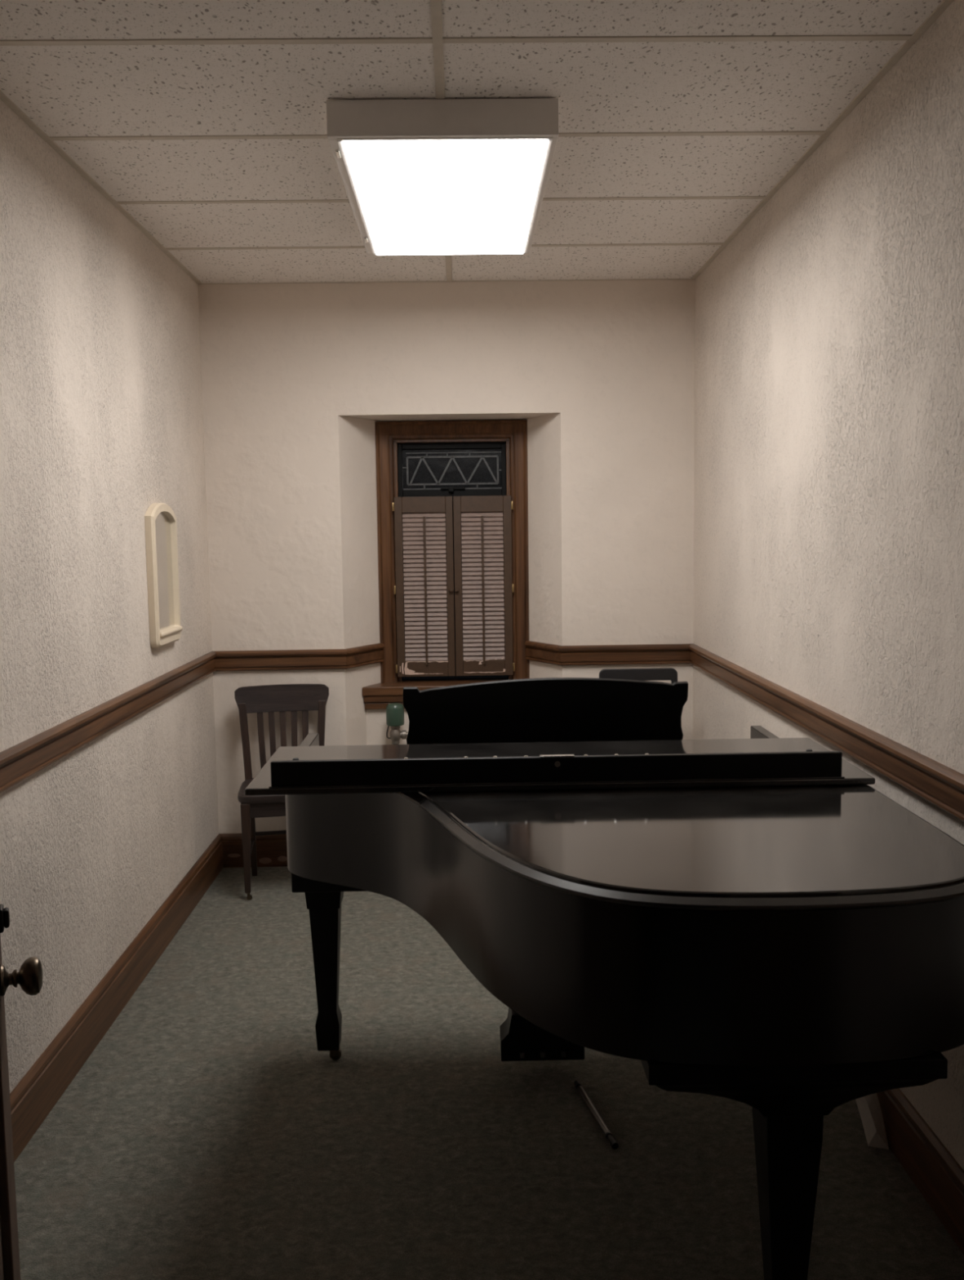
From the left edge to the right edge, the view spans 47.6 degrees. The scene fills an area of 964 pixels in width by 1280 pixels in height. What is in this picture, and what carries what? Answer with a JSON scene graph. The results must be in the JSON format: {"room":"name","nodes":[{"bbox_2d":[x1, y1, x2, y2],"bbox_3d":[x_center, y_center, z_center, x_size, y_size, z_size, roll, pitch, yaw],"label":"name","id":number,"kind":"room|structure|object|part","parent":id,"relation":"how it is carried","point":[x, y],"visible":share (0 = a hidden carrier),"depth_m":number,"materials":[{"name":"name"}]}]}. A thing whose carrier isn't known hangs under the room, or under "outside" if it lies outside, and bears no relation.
{"room":"music room","nodes":[
{"label":"music room","id":0,"kind":"room"},
{"bbox_2d":[0,99,218,1093],"bbox_3d":[-1.271,-0.072,2.874,0.100,2.743,4.580,-1,6,-1],"label":"wall","id":1,"kind":"structure","parent":0,"point":[101,414],"depth_m":3.41,"materials":[{"name":"beige paint"}]},
{"bbox_2d":[0,651,216,792],"bbox_3d":[-1.203,0.313,2.923,0.027,0.093,4.360,-1,6,-1],"label":"trim","id":2,"kind":"structure","parent":1,"relation":"attached to","point":[22,760],"depth_m":3.38,"materials":[{"name":"brown wood"}]},
{"bbox_2d":[9,833,223,1162],"bbox_3d":[-1.195,1.211,3.013,0.019,0.160,4.360,-1,6,-1],"label":"baseboard","id":3,"kind":"structure","parent":1,"relation":"attached to","point":[32,1100],"depth_m":3.43,"materials":[{"name":"brown wood"}]},
{"bbox_2d":[144,502,182,648],"bbox_3d":[-1.225,-0.256,4.227,0.043,0.545,0.343,-1,6,-1],"label":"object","id":4,"kind":"object","parent":1,"relation":"attached to","point":[166,628],"visible":1,"depth_m":4.21,"materials":[{"name":"beige plastic"}]},
{"bbox_2d":[155,511,174,630],"bbox_3d":[-1.237,-0.269,4.226,0.004,0.463,0.295,-1,6,-1],"label":"mirror glass","id":5,"kind":"object","parent":4,"relation":"attached to","point":[164,521],"depth_m":4.26,"materials":[{"name":"beige mirror"}]},
{"bbox_2d":[386,702,408,744],"bbox_3d":[-0.401,0.390,5.187,0.100,0.195,0.086,-1,6,-1],"label":"radiator valve","id":6,"kind":"object","parent":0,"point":[394,711],"visible":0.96,"depth_m":5.14,"materials":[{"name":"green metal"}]},
{"bbox_2d":[198,280,695,833],"bbox_3d":[-0.142,-0.332,5.332,2.449,2.743,0.520,-1,6,-1],"label":"wall","id":7,"kind":"structure","parent":0,"point":[297,379],"depth_m":5.02,"materials":[{"name":"beige paint"}]},
{"bbox_2d":[219,833,287,867],"bbox_3d":[-0.121,0.973,5.263,2.249,0.160,0.164,-1,6,-1],"label":"baseboard","id":8,"kind":"structure","parent":7,"relation":"attached to","point":[271,850],"depth_m":5.17,"materials":[{"name":"brown wood"}]},
{"bbox_2d":[213,643,384,671],"bbox_3d":[-0.835,0.089,5.122,0.832,0.093,0.229,-3,6,-20],"label":"trim","id":9,"kind":"structure","parent":7,"relation":"attached to","point":[353,657],"depth_m":5.08,"materials":[{"name":"brown wood"}]},
{"bbox_2d":[362,419,529,709],"bbox_3d":[-0.141,-0.369,5.318,0.885,1.376,0.280,-1,6,-1],"label":"window","id":10,"kind":"structure","parent":7,"relation":"in","point":[446,458],"depth_m":5.34,"materials":[{"name":"brown wood"}]},
{"bbox_2d":[391,496,455,676],"bbox_3d":[-0.283,-0.257,5.334,0.292,0.879,0.044,-1,6,-1],"label":"louvered shutter","id":11,"kind":"object","parent":10,"relation":"attached to","point":[425,523],"visible":1,"depth_m":5.34,"materials":[{"name":"brown paint"}]},
{"bbox_3d":[-0.275,-0.236,5.329,0.012,0.728,0.011,-1,6,-1],"label":"tilt rod","id":12,"kind":"part","parent":11,"relation":"part of","materials":[{"name":"brown paint"}]},
{"bbox_3d":[-0.133,0.227,5.377,0.885,0.043,0.280,-1,6,-1],"label":"sill","id":13,"kind":"part","parent":10,"relation":"part of","materials":[{"name":"brown wood"}]},
{"bbox_3d":[-0.147,-0.825,5.355,0.530,0.280,0.065,-1,6,-1],"label":"transom sash","id":14,"kind":"part","parent":10,"relation":"part of","materials":[{"name":"black paint"}]},
{"bbox_3d":[-0.147,-0.839,5.369,0.500,0.215,0.005,-1,6,-1],"label":"transom glass","id":15,"kind":"part","parent":10,"relation":"part of","materials":[{"name":"grey"}]},
{"bbox_2d":[453,495,515,675],"bbox_3d":[0.011,-0.262,5.339,0.290,0.879,0.044,-1,6,-1],"label":"louvered shutter","id":16,"kind":"object","parent":10,"relation":"attached to","point":[484,630],"visible":1,"depth_m":5.34,"materials":[{"name":"brown paint"}]},
{"bbox_3d":[0.006,-0.240,5.333,0.012,0.728,0.011,-1,6,-1],"label":"tilt rod","id":17,"kind":"part","parent":16,"relation":"part of","materials":[{"name":"brown paint"}]},
{"bbox_2d":[524,640,691,666],"bbox_3d":[0.572,0.068,5.145,0.826,0.093,0.231,1,6,18],"label":"trim","id":18,"kind":"structure","parent":7,"relation":"attached to","point":[642,654],"depth_m":5.11,"materials":[{"name":"brown wood"}]},
{"bbox_2d":[0,0,942,283],"bbox_3d":[-0.116,-1.445,2.759,2.449,0.079,4.580,-1,6,-1],"label":"ceiling","id":19,"kind":"structure","parent":0,"point":[802,86],"depth_m":2.86,"materials":[{"name":"tile"}]},
{"bbox_2d":[325,98,559,255],"bbox_3d":[-0.114,-1.421,3.466,0.606,0.099,1.234,-1,6,-1],"label":"ceiling light","id":20,"kind":"object","parent":19,"relation":"attached to","point":[449,176],"visible":1,"depth_m":3.11,"materials":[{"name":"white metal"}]},
{"bbox_2d":[342,139,547,255],"bbox_3d":[-0.108,-1.379,3.472,0.544,0.012,1.180,-1,6,-1],"label":"diffuser","id":21,"kind":"object","parent":20,"relation":"attached to","point":[411,197],"depth_m":3.32,"materials":[{"name":"white plastic"}]},
{"bbox_2d":[0,0,911,282],"bbox_3d":[-0.115,-1.406,2.773,2.249,0.006,4.360,-1,6,-1],"label":"ceiling grid","id":22,"kind":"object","parent":19,"relation":"attached to","point":[437,41],"depth_m":2.54,"materials":[{"name":"white metal"}]},
{"bbox_2d":[13,866,963,1279],"bbox_3d":[-0.068,1.367,2.496,2.449,0.080,6.500,-1,6,-1],"label":"floor","id":23,"kind":"structure","parent":0,"point":[207,1134],"depth_m":2.79,"materials":[{"name":"grey carpet"}]},
{"bbox_2d":[234,684,328,900],"bbox_3d":[-0.882,0.661,4.886,0.426,0.876,0.438,-2,6,-10],"label":"wooden chair","id":24,"kind":"object","parent":23,"relation":"on","point":[282,698],"visible":0.55,"depth_m":5.01,"materials":[{"name":"brown wood"}]},
{"bbox_3d":[-1.009,0.891,4.691,0.040,0.389,0.040,-2,6,-10],"label":"leg","id":25,"kind":"part","parent":24,"relation":"part of","materials":[{"name":"brown wood"}]},
{"bbox_3d":[-1.072,0.689,5.005,0.060,0.800,0.076,-2,6,-10],"label":"leg","id":26,"kind":"part","parent":24,"relation":"part of","materials":[{"name":"brown wood"}]},
{"bbox_3d":[-0.876,0.660,4.852,0.400,0.038,0.370,-2,6,-10],"label":"seat","id":27,"kind":"part","parent":24,"relation":"part of","materials":[{"name":"brown wood"}]},
{"bbox_3d":[-0.920,0.267,5.036,0.426,0.122,0.054,-2,6,-10],"label":"rail","id":28,"kind":"part","parent":24,"relation":"part of","materials":[{"name":"brown wood"}]},
{"bbox_3d":[-0.742,0.679,5.063,0.060,0.800,0.076,-2,6,-10],"label":"leg","id":29,"kind":"part","parent":24,"relation":"part of","materials":[{"name":"brown wood"}]},
{"bbox_2d":[573,1080,618,1149],"bbox_3d":[0.302,1.270,2.936,0.018,0.017,0.331,-2,6,-12],"label":"metal rod","id":30,"kind":"object","parent":23,"relation":"on","point":[602,1124],"visible":1,"depth_m":2.91,"materials":[{"name":"metal"}]},
{"bbox_3d":[0.270,1.256,3.080,0.017,0.017,0.033,-2,6,-12],"label":"rod","id":31,"kind":"part","parent":30,"relation":"part of","materials":[{"name":"black metal"}]},
{"bbox_3d":[0.333,1.282,2.801,0.018,0.017,0.053,-2,6,-12],"label":"rod","id":32,"kind":"part","parent":30,"relation":"part of","materials":[{"name":"black metal"}]},
{"bbox_2d":[244,677,963,1279],"bbox_3d":[0.184,0.735,2.591,1.430,1.152,1.666,-1,6,-1],"label":"grand piano","id":33,"kind":"object","parent":23,"relation":"on","point":[753,922],"visible":1,"depth_m":1.96,"materials":[{"name":"black paint"}]},
{"bbox_3d":[-0.460,0.953,3.242,0.108,0.525,0.108,-1,6,-1],"label":"leg","id":34,"kind":"part","parent":33,"relation":"part of","materials":[{"name":"black paint"}]},
{"bbox_3d":[0.169,0.261,2.462,0.078,0.002,0.015,-1,6,-1],"label":"lock plate","id":35,"kind":"part","parent":33,"relation":"part of","materials":[{"name":"metal"}]},
{"bbox_3d":[0.184,0.362,2.335,1.427,0.024,1.231,-1,6,-1],"label":"lid","id":36,"kind":"part","parent":33,"relation":"part of","materials":[{"name":"black paint"}]},
{"bbox_3d":[0.548,1.071,1.976,0.100,0.514,0.100,-1,6,-1],"label":"leg","id":37,"kind":"part","parent":33,"relation":"part of","materials":[{"name":"black paint"}]},
{"bbox_2d":[599,667,677,683],"bbox_3d":[0.696,0.624,4.625,0.400,0.959,0.464,-1,6,-1],"label":"chair","id":38,"kind":"object","parent":23,"relation":"on","point":[652,673],"visible":0.17,"depth_m":4.79,"materials":[{"name":"brown wood"}]},
{"bbox_2d":[855,1093,888,1149],"bbox_3d":[0.988,1.188,2.808,0.067,0.184,0.136,-2,6,-13],"label":"crumpled paper","id":39,"kind":"object","parent":23,"relation":"on","point":[868,1106],"visible":0.65,"depth_m":2.77,"materials":[{"name":"white paper"}]},
{"bbox_2d":[693,0,963,1169],"bbox_3d":[1.077,-0.108,2.914,0.100,2.743,4.580,-1,6,-1],"label":"wall","id":40,"kind":"structure","parent":0,"point":[828,489],"depth_m":2.99,"materials":[{"name":"beige paint"}]},
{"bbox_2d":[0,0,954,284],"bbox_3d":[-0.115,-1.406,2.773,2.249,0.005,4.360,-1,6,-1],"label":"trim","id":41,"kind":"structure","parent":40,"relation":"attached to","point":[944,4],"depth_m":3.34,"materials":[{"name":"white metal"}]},
{"bbox_2d":[688,644,963,821],"bbox_3d":[1.019,0.279,2.961,0.027,0.093,4.360,-1,6,-1],"label":"trim","id":42,"kind":"structure","parent":40,"relation":"attached to","point":[940,784],"depth_m":3.00,"materials":[{"name":"brown wood"}]},
{"bbox_2d":[876,1088,963,1254],"bbox_3d":[1.035,1.177,3.051,0.019,0.160,4.360,-1,6,-1],"label":"baseboard","id":43,"kind":"structure","parent":40,"relation":"attached to","point":[939,1177],"depth_m":2.55,"materials":[{"name":"brown wood"}]},
{"bbox_3d":[-0.056,0.155,0.678,2.249,2.693,0.120,-1,6,-1],"label":"wall","id":44,"kind":"structure","parent":0,"visible":0},
{"bbox_2d":[0,903,42,1279],"bbox_3d":[-0.231,0.452,0.912,1.540,2.060,0.656,3,7,33],"label":"door","id":45,"kind":"structure","parent":44,"relation":"in","point":[29,975],"depth_m":1.52,"materials":[{"name":"brown wood"}]},
{"bbox_3d":[-0.648,0.475,1.540,0.055,0.053,0.053,-3,6,-20],"label":"knob","id":46,"kind":"part","parent":45,"relation":"part of","materials":[{"name":"brown metal"}]}
]}

